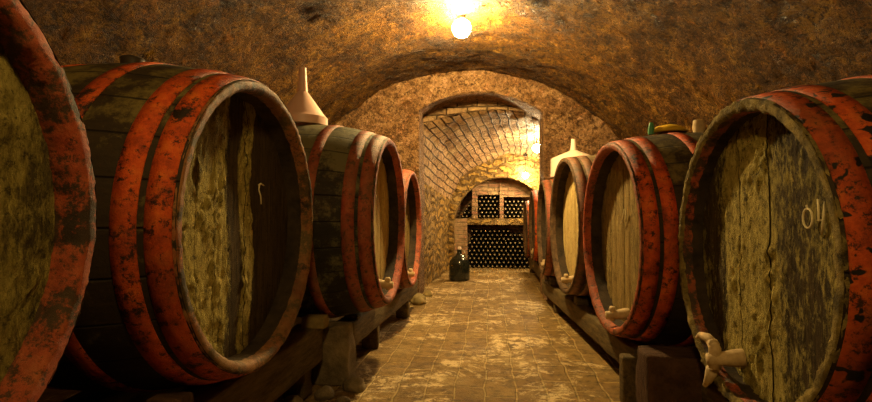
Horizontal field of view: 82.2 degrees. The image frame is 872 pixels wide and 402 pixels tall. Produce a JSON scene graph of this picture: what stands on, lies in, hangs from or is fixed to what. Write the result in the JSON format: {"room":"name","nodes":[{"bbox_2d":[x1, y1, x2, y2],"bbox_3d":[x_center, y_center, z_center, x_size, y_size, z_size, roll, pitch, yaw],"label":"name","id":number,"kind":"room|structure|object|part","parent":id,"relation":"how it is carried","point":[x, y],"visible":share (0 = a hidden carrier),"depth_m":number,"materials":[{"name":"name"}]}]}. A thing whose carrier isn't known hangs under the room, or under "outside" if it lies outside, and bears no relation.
{"room":"wine cellar","nodes":[
{"label":"wine cellar","id":0,"kind":"room"},
{"bbox_2d":[38,267,690,401],"bbox_3d":[0.131,1.119,3.978,5.000,0.022,12.000,0,-2,6],"label":"floor","id":1,"kind":"structure","parent":0,"point":[493,335],"depth_m":3.67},
{"bbox_2d":[61,317,301,401],"bbox_3d":[-1.223,0.846,2.621,0.172,0.186,6.205,0,-2,6],"label":"beam","id":2,"kind":"structure","parent":1,"relation":"on","point":[83,396],"depth_m":1.92,"materials":[{"name":"brown wood"}]},
{"bbox_2d":[398,169,421,289],"bbox_3d":[-0.700,0.253,4.636,1.011,1.171,1.170,0,-2,6],"label":"wine barrel","id":3,"kind":"object","parent":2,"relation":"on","point":[413,221],"visible":0.23,"depth_m":4.93,"materials":[{"name":"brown wood"}]},
{"bbox_2d":[408,268,414,277],"bbox_3d":[-0.262,0.660,4.577,0.132,0.084,0.072,0,-2,6],"label":"tap","id":4,"kind":"object","parent":3,"relation":"on","point":[411,274],"depth_m":4.56,"materials":[{"name":"brown wood"}]},
{"bbox_2d":[282,395,302,401],"bbox_3d":[-0.760,1.051,2.630,0.098,0.057,0.100,-1,-2,37],"label":"rock","id":5,"kind":"object","parent":1,"relation":"on","point":[291,398],"visible":1,"depth_m":2.61,"materials":[{"name":"stone"}]},
{"bbox_2d":[283,370,312,399],"bbox_3d":[-0.765,0.998,2.772,0.130,0.170,0.123,0,-2,6],"label":"post","id":6,"kind":"object","parent":1,"relation":"on","point":[302,388],"visible":0.45,"depth_m":2.71,"materials":[{"name":"brown wood"}]},
{"bbox_2d":[180,324,322,401],"bbox_3d":[-0.922,0.772,1.212,0.170,0.209,3.466,0,-2,6],"label":"beam","id":7,"kind":"structure","parent":6,"relation":"on","point":[302,350],"depth_m":2.28,"materials":[{"name":"brown wood"}]},
{"bbox_2d":[0,0,96,401],"bbox_3d":[-1.310,0.025,0.634,1.011,1.253,1.252,0,-2,6],"label":"wine barrel","id":8,"kind":"object","parent":7,"relation":"on","point":[48,204],"visible":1,"depth_m":1.01,"materials":[{"name":"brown wood"}]},
{"bbox_2d":[146,392,193,401],"bbox_3d":[-0.851,0.652,1.602,0.121,0.062,0.088,0,-2,6],"label":"wedge","id":9,"kind":"object","parent":7,"relation":"on","point":[163,396],"visible":1,"depth_m":1.59,"materials":[{"name":"brown wood"}]},
{"bbox_2d":[46,55,312,392],"bbox_3d":[-1.165,0.069,1.991,1.010,1.293,1.244,0,-2,6],"label":"wine barrel","id":10,"kind":"object","parent":7,"relation":"on","point":[200,269],"visible":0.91,"depth_m":1.62,"materials":[{"name":"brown wood"}]},
{"bbox_2d":[301,314,328,328],"bbox_3d":[-0.690,0.687,2.860,0.138,0.067,0.100,0,-2,6],"label":"wedge","id":11,"kind":"object","parent":7,"relation":"on","point":[309,321],"visible":1,"depth_m":2.81,"materials":[{"name":"brown wood"}]},
{"bbox_2d":[314,385,334,400],"bbox_3d":[-0.616,1.051,2.752,0.112,0.065,0.114,1,-2,-18],"label":"rock","id":12,"kind":"object","parent":1,"relation":"on","point":[325,392],"visible":1,"depth_m":2.71,"materials":[{"name":"stone"}]},
{"bbox_2d":[311,320,356,385],"bbox_3d":[-0.627,0.915,3.034,0.265,0.352,0.195,0,-2,6],"label":"stone pedestal","id":13,"kind":"object","parent":1,"relation":"on","point":[338,363],"visible":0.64,"depth_m":2.95,"materials":[{"name":"grey stone"}]},
{"bbox_2d":[336,396,350,401],"bbox_3d":[-0.492,1.058,2.663,0.076,0.046,0.078,0,-2,-9],"label":"rock","id":14,"kind":"object","parent":1,"relation":"on","point":[342,398],"visible":1,"depth_m":2.64,"materials":[{"name":"stone"}]},
{"bbox_2d":[343,376,365,392],"bbox_3d":[-0.464,1.047,2.884,0.132,0.081,0.138,-1,-2,17],"label":"rock","id":15,"kind":"object","parent":1,"relation":"on","point":[355,384],"visible":1,"depth_m":2.83,"materials":[{"name":"stone"}]},
{"bbox_2d":[362,325,379,348],"bbox_3d":[-0.492,1.024,3.793,0.126,0.179,0.103,0,-2,6],"label":"post","id":16,"kind":"object","parent":1,"relation":"on","point":[371,341],"visible":0.57,"depth_m":3.74,"materials":[{"name":"brown wood"}]},
{"bbox_2d":[338,279,417,344],"bbox_3d":[-0.421,0.877,4.271,0.142,0.160,2.257,0,-2,8],"label":"beam","id":17,"kind":"structure","parent":1,"relation":"on","point":[363,326],"depth_m":3.73,"materials":[{"name":"brown wood"}]},
{"bbox_2d":[297,125,405,317],"bbox_3d":[-0.789,0.133,3.362,1.011,1.275,1.273,0,-2,6],"label":"wine barrel","id":18,"kind":"object","parent":17,"relation":"on","point":[356,176],"visible":0.56,"depth_m":2.87,"materials":[{"name":"brown wood"}]},
{"bbox_2d":[286,67,327,125],"bbox_3d":[-0.908,-0.706,3.400,0.340,0.400,0.340,0,-2,6],"label":"funnel","id":19,"kind":"object","parent":18,"relation":"on","point":[303,109],"visible":0.8,"depth_m":3.31,"materials":[{"name":"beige plastic"}]},
{"bbox_3d":[-0.908,-0.819,3.403,0.072,0.174,0.072,0,-2,6],"label":"spout","id":20,"kind":"part","parent":19,"relation":"part of","materials":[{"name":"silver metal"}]},
{"bbox_2d":[379,277,393,289],"bbox_3d":[-0.350,0.549,3.322,0.132,0.084,0.072,0,-2,6],"label":"tap","id":21,"kind":"object","parent":18,"relation":"on","point":[387,284],"depth_m":3.30,"materials":[{"name":"brown wood"}]},
{"bbox_2d":[344,313,361,318],"bbox_3d":[-0.549,0.762,3.318,0.099,0.025,0.117,0,-2,6],"label":"wedge","id":22,"kind":"object","parent":17,"relation":"on","point":[357,315],"visible":0.83,"depth_m":3.27,"materials":[{"name":"brown wood"}]},
{"bbox_2d":[396,301,409,317],"bbox_3d":[-0.331,1.057,4.935,0.129,0.181,0.106,0,-2,6],"label":"post","id":23,"kind":"object","parent":1,"relation":"on","point":[403,311],"visible":0.56,"depth_m":4.89,"materials":[{"name":"brown wood"}]},
{"bbox_2d":[409,293,425,301],"bbox_3d":[-0.232,1.123,5.834,0.203,0.107,0.221,1,-2,-27],"label":"rock","id":24,"kind":"object","parent":1,"relation":"on","point":[417,294],"visible":0.33,"depth_m":5.78,"materials":[{"name":"beige stone"}]},
{"bbox_2d":[410,296,425,304],"bbox_3d":[-0.204,1.120,5.643,0.171,0.101,0.152,-1,-2,29],"label":"rock","id":25,"kind":"object","parent":1,"relation":"on","point":[418,300],"visible":0.99,"depth_m":5.59,"materials":[{"name":"beige stone"}]},
{"bbox_2d":[423,290,432,296],"bbox_3d":[-0.100,1.153,6.266,0.126,0.072,0.127,1,-2,-35],"label":"rock","id":26,"kind":"object","parent":1,"relation":"on","point":[428,293],"visible":0.95,"depth_m":6.22,"materials":[{"name":"beige stone"}]},
{"bbox_2d":[449,247,469,280],"bbox_3d":[0.363,0.967,7.761,0.320,0.521,0.320,0,-2,6],"label":"demijohn","id":27,"kind":"object","parent":1,"relation":"on","point":[459,265],"visible":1,"depth_m":7.64,"materials":[{"name":"green glass"}]},
{"bbox_2d":[553,303,563,312],"bbox_3d":[1.269,1.098,5.167,0.100,0.114,0.098,0,-2,6],"label":"post","id":28,"kind":"object","parent":1,"relation":"on","point":[557,309],"visible":0.44,"depth_m":5.12,"materials":[{"name":"brown wood"}]},
{"bbox_2d":[542,279,647,362],"bbox_3d":[1.222,0.940,4.299,0.132,0.157,3.114,0,-2,3],"label":"beam","id":29,"kind":"structure","parent":28,"relation":"on","point":[584,316],"depth_m":3.71,"materials":[{"name":"brown wood"}]},
{"bbox_2d":[549,276,557,284],"bbox_3d":[1.273,0.855,5.371,0.099,0.088,0.116,0,-2,6],"label":"wedge","id":30,"kind":"object","parent":29,"relation":"on","point":[552,279],"visible":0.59,"depth_m":5.32,"materials":[{"name":"brown wood"}]},
{"bbox_2d":[537,179,554,275],"bbox_3d":[1.633,0.285,5.349,1.011,1.074,1.074,0,-2,6],"label":"wine barrel","id":31,"kind":"object","parent":30,"relation":"on","point":[546,267],"visible":0.14,"depth_m":5.38,"materials":[{"name":"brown wood"}]},
{"bbox_2d":[574,295,588,304],"bbox_3d":[1.215,0.832,4.190,0.102,0.063,0.142,0,-2,6],"label":"wedge","id":32,"kind":"object","parent":29,"relation":"on","point":[578,300],"visible":0.93,"depth_m":4.13,"materials":[{"name":"brown wood"}]},
{"bbox_2d":[550,155,595,295],"bbox_3d":[1.564,0.205,4.207,1.021,1.202,1.203,0,-2,2],"label":"wine barrel","id":33,"kind":"object","parent":32,"relation":"on","point":[571,175],"visible":0.28,"depth_m":4.35,"materials":[{"name":"brown wood"}]},
{"bbox_2d":[561,274,573,283],"bbox_3d":[1.125,0.653,4.195,0.144,0.084,0.072,0,-2,6],"label":"tap","id":34,"kind":"object","parent":33,"relation":"on","point":[567,279],"depth_m":4.17,"materials":[{"name":"brown wood"}]},
{"bbox_2d":[550,139,588,177],"bbox_3d":[1.478,-0.459,5.368,0.490,0.410,0.490,0,-2,6],"label":"funnel","id":35,"kind":"object","parent":33,"relation":"on","point":[573,152],"visible":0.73,"depth_m":5.28,"materials":[{"name":"beige plastic"}]},
{"bbox_3d":[1.478,-0.601,5.372,0.076,0.127,0.076,0,-2,6],"label":"spout","id":36,"kind":"part","parent":35,"relation":"part of","materials":[{"name":"beige plastic"}]},
{"bbox_2d":[619,353,637,401],"bbox_3d":[1.031,0.951,2.667,0.091,0.258,0.092,0,-2,6],"label":"post","id":37,"kind":"object","parent":1,"relation":"on","point":[627,362],"visible":0.83,"depth_m":2.63,"materials":[{"name":"brown wood"}]},
{"bbox_2d":[636,345,713,401],"bbox_3d":[1.368,0.891,2.372,0.767,0.360,0.228,0,-2,6],"label":"block","id":38,"kind":"object","parent":1,"relation":"on","point":[663,373],"visible":0.41,"depth_m":2.31,"materials":[{"name":"brown wood"}]},
{"bbox_3d":[1.107,0.948,0.054,0.127,0.109,0.119,0,-2,6],"label":"post","id":39,"kind":"object","parent":1,"relation":"on","visible":0},
{"bbox_2d":[701,383,727,401],"bbox_3d":[1.162,0.848,0.857,0.161,0.157,2.808,0,-2,5],"label":"beam","id":40,"kind":"structure","parent":39,"relation":"on","point":[710,393],"depth_m":2.18,"materials":[{"name":"brown wood"}]},
{"bbox_3d":[1.501,1.140,6.796,0.105,0.125,0.107,0,-2,6],"label":"post","id":41,"kind":"object","parent":1,"relation":"on","visible":0},
{"bbox_2d":[529,258,539,277],"bbox_3d":[1.597,1.025,7.772,0.133,0.174,2.157,0,-2,6],"label":"beam","id":42,"kind":"structure","parent":41,"relation":"on","point":[534,265],"depth_m":7.69,"materials":[{"name":"brown wood"}]},
{"bbox_2d":[523,201,530,257],"bbox_3d":[1.991,0.438,8.325,1.009,1.076,1.014,0,-2,6],"label":"wine barrel","id":43,"kind":"object","parent":42,"relation":"on","point":[526,204],"visible":0.19,"depth_m":8.53,"materials":[{"name":"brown wood"}]},
{"bbox_2d":[529,190,538,260],"bbox_3d":[1.889,0.356,7.252,1.012,1.102,1.102,0,-2,6],"label":"wine barrel","id":44,"kind":"object","parent":42,"relation":"on","point":[533,200],"visible":0.21,"depth_m":7.26,"materials":[{"name":"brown wood"}]},
{"bbox_2d":[424,181,450,287],"bbox_3d":[0.015,0.479,7.955,0.093,1.557,2.651,0,-2,11],"label":"wall","id":45,"kind":"structure","parent":0,"point":[437,206],"depth_m":7.82,"materials":[{"name":"beige stone"}]},
{"bbox_2d":[22,0,871,139],"bbox_3d":[-0.094,-0.552,2.105,4.827,2.412,8.131,0,-2,6],"label":"ceiling","id":46,"kind":"structure","parent":0,"point":[632,65],"depth_m":3.78,"materials":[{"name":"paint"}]},
{"bbox_2d":[452,15,470,37],"bbox_3d":[0.229,-1.581,4.500,0.170,0.225,0.170,0,-2,6],"label":"ceiling lamp","id":47,"kind":"object","parent":46,"relation":"attached to","point":[461,28],"visible":0.91,"depth_m":4.44,"materials":[{"name":"white glass"}]},
{"bbox_2d":[457,15,465,18],"bbox_3d":[0.229,-1.660,4.503,0.085,0.067,0.085,0,-2,6],"label":"socket","id":48,"kind":"object","parent":47,"relation":"attached to","point":[460,16],"depth_m":4.46,"materials":[{"name":"metal"}]},
{"bbox_2d":[423,101,524,124],"bbox_3d":[1.084,-0.170,6.552,3.310,2.771,0.096,0,-2,6],"label":"wall","id":49,"kind":"structure","parent":0,"point":[456,109],"depth_m":6.62,"materials":[{"name":"brick"}]},
{"bbox_2d":[335,70,619,300],"bbox_3d":[0.367,-0.244,6.351,4.958,2.907,0.553,0,-2,6],"label":"wall","id":50,"kind":"structure","parent":0,"point":[396,112],"depth_m":6.17,"materials":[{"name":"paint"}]},
{"bbox_2d":[423,110,539,198],"bbox_3d":[1.236,-0.591,7.854,2.661,1.159,2.640,0,-2,6],"label":"ceiling","id":51,"kind":"structure","parent":0,"point":[454,145],"depth_m":7.44,"materials":[{"name":"brick"}]},
{"bbox_2d":[522,154,528,178],"bbox_3d":[1.593,-0.617,8.903,0.110,0.435,0.110,0,-2,6],"label":"ceiling lamp","id":52,"kind":"object","parent":51,"relation":"hanging from","point":[525,175],"visible":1,"depth_m":8.88,"materials":[{"name":"white glass"}]},
{"bbox_2d":[523,154,527,172],"bbox_3d":[1.593,-0.668,8.904,0.080,0.333,0.080,0,-2,6],"label":"socket","id":53,"kind":"object","parent":52,"relation":"attached to","point":[524,155],"depth_m":8.89,"materials":[{"name":"metal"}]},
{"bbox_2d":[532,139,538,152],"bbox_3d":[1.543,-0.957,7.660,0.130,0.430,0.130,0,-2,6],"label":"ceiling lamp","id":54,"kind":"object","parent":51,"relation":"hanging from","point":[535,148],"visible":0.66,"depth_m":7.62,"materials":[{"name":"white glass"}]},
{"bbox_3d":[1.543,-0.804,7.656,0.130,0.124,0.130,0,-2,6],"label":"globe","id":55,"kind":"part","parent":54,"relation":"part of","materials":[{"name":"white glass"}]},
{"bbox_2d":[456,190,529,266],"bbox_3d":[1.375,0.206,9.933,3.000,2.220,0.150,0,-2,6],"label":"wine bottles","id":56,"kind":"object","parent":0,"point":[467,199],"depth_m":9.88,"materials":[{"name":"glass"}]},
{"bbox_2d":[472,185,477,217],"bbox_3d":[0.762,-0.138,9.718,0.100,0.945,0.430,0,-2,6],"label":"trim","id":57,"kind":"structure","parent":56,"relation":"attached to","point":[475,189],"depth_m":9.50,"materials":[{"name":"brick"}]},
{"bbox_2d":[478,179,499,195],"bbox_3d":[1.023,-0.360,9.716,0.420,0.500,0.390,0,-2,6],"label":"trim","id":58,"kind":"structure","parent":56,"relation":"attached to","point":[492,187],"depth_m":9.52,"materials":[{"name":"brick"}]},
{"bbox_2d":[467,218,522,224],"bbox_3d":[1.574,0.391,9.584,1.930,0.120,0.490,0,-2,6],"label":"trim","id":59,"kind":"structure","parent":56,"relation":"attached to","point":[470,221],"depth_m":9.39,"materials":[{"name":"beige stone"}]},
{"bbox_2d":[499,179,503,217],"bbox_3d":[1.264,-0.140,9.664,0.070,0.945,0.430,0,-2,6],"label":"trim","id":60,"kind":"structure","parent":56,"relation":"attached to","point":[501,196],"depth_m":9.45,"materials":[{"name":"brick"}]},
{"bbox_2d":[503,179,530,197],"bbox_3d":[1.771,-0.343,9.635,0.945,0.540,0.390,0,-2,6],"label":"trim","id":61,"kind":"structure","parent":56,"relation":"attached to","point":[512,189],"depth_m":9.47,"materials":[{"name":"brick"}]},
{"bbox_2d":[447,154,539,261],"bbox_3d":[1.484,0.185,9.227,2.610,2.220,0.331,0,-2,6],"label":"wall","id":62,"kind":"structure","parent":0,"point":[506,166],"depth_m":9.17,"materials":[{"name":"beige stone"}]},
{"bbox_2d":[455,218,467,258],"bbox_3d":[0.331,0.812,9.706,0.570,0.955,0.490,0,-2,6],"label":"trim","id":63,"kind":"structure","parent":62,"relation":"attached to","point":[461,227],"depth_m":9.45,"materials":[{"name":"brick"}]},
{"bbox_3d":[1.776,1.035,2.896,0.121,0.104,0.126,0,-2,6],"label":"post","id":64,"kind":"object","parent":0,"visible":0},
{"bbox_3d":[1.731,0.899,2.401,0.153,0.146,6.004,0,-2,5],"label":"beam","id":65,"kind":"structure","parent":64,"relation":"on","visible":0},
{"bbox_2d":[583,119,705,345],"bbox_3d":[1.515,0.175,2.971,1.021,1.328,1.244,0,-2,2],"label":"wine barrel","id":66,"kind":"object","parent":65,"relation":"on","point":[634,188],"visible":0.49,"depth_m":2.69,"materials":[{"name":"brown wood"}]},
{"bbox_2d":[605,306,630,320],"bbox_3d":[1.076,0.665,2.958,0.144,0.084,0.072,0,-2,6],"label":"tap","id":67,"kind":"object","parent":66,"relation":"on","point":[621,314],"depth_m":2.93,"materials":[{"name":"brown wood"}]},
{"bbox_2d":[648,122,654,134],"bbox_3d":[1.280,-0.430,2.974,0.038,0.070,0.038,0,-2,6],"label":"stopper","id":68,"kind":"object","parent":66,"relation":"on","point":[651,125],"visible":1,"depth_m":2.96,"materials":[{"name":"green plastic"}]},
{"bbox_2d":[654,124,687,134],"bbox_3d":[1.387,-0.430,2.982,0.208,0.050,0.208,0,-2,6],"label":"lid","id":69,"kind":"object","parent":66,"relation":"on","point":[667,128],"visible":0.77,"depth_m":2.91,"materials":[{"name":"yellow plastic"}]},
{"bbox_2d":[677,75,871,401],"bbox_3d":[1.527,0.190,1.687,1.043,1.204,1.204,0,-2,6],"label":"wine barrel","id":70,"kind":"object","parent":65,"relation":"on","point":[774,237],"visible":1,"depth_m":1.60,"materials":[{"name":"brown wood"}]},
{"bbox_2d":[695,332,746,386],"bbox_3d":[1.100,0.620,1.938,0.137,0.215,0.183,0,-2,6],"label":"tap","id":71,"kind":"object","parent":70,"relation":"on","point":[724,361],"depth_m":1.89,"materials":[{"name":"brown wood"}]}
]}

